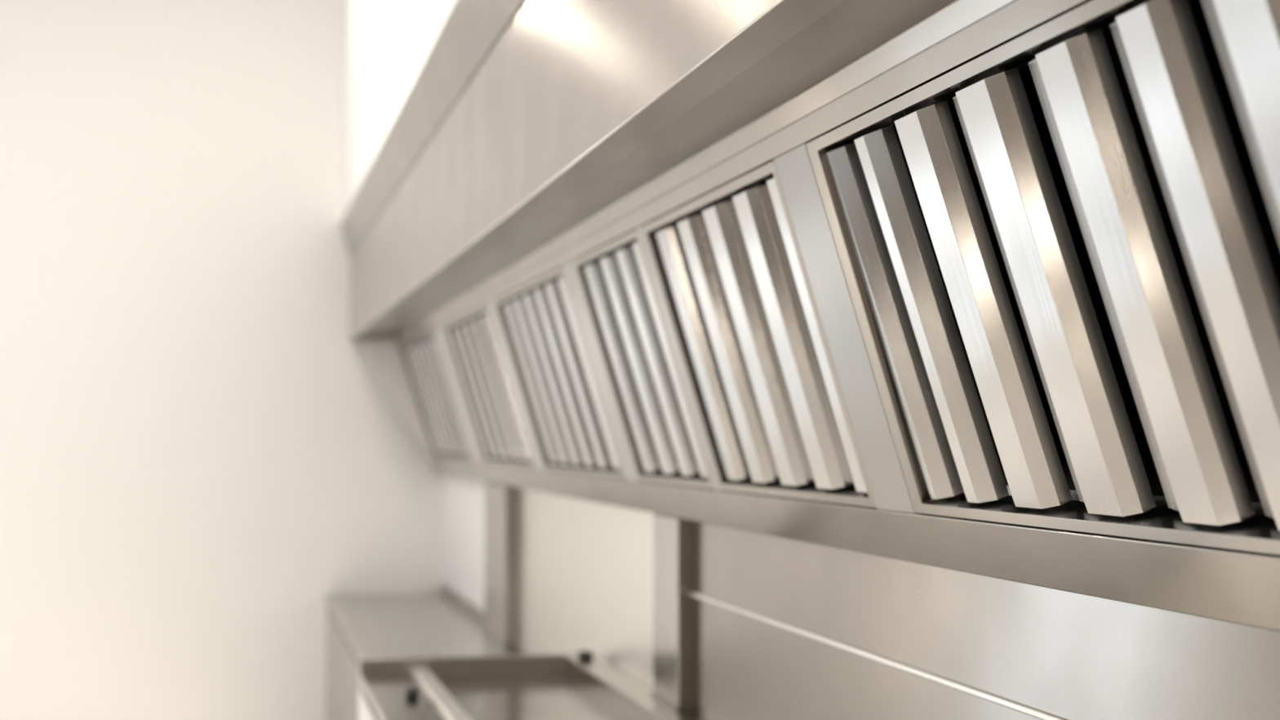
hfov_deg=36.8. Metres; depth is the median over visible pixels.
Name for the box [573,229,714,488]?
filter
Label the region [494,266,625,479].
filter
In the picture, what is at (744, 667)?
backsplash panel
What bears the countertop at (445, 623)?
on the floor
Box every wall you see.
[0,0,444,719]
[341,0,456,220]
[444,448,1265,711]
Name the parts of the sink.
knob, rail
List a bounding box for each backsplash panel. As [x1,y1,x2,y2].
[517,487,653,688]
[688,520,1279,719]
[690,595,1042,719]
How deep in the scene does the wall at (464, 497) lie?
8.33 m
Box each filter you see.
[400,331,472,461]
[444,304,535,468]
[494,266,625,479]
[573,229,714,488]
[642,160,876,507]
[805,0,1279,555]
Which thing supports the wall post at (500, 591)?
on the countertop at (445, 623)
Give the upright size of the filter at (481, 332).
0.522 m
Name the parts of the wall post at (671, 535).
foot plate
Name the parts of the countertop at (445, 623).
door, door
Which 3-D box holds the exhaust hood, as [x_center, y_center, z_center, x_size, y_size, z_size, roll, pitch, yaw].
[-0.225,-0.226,4.718,0.515,1.181,9.100,0,-2,-12]
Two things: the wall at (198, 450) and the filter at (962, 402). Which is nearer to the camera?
the filter at (962, 402)
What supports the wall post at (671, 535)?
attached to the wall at (464, 497)
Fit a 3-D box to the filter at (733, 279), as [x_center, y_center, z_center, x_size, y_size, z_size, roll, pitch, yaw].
[0.203,-0.028,3.260,0.212,0.522,0.914,0,-2,-12]
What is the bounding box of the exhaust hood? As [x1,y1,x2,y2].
[340,0,1279,631]
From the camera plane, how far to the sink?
4.86 m
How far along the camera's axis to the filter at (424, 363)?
8.27 m
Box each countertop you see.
[324,582,523,719]
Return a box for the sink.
[358,650,703,719]
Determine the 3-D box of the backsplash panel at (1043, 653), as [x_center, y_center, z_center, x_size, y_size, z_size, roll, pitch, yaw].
[0.531,0.358,2.271,0.011,0.169,4.045,0,-2,-12]
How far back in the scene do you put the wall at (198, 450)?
8.96 m
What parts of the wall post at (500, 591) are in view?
foot plate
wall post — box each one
[482,482,517,648]
[649,513,690,711]
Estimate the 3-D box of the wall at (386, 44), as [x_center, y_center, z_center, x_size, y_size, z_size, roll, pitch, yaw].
[0.092,-1.671,3.254,0.494,1.594,12.200,0,-2,-12]
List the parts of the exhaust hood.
trim, panel, underside panel, rail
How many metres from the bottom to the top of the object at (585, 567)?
0.568 m

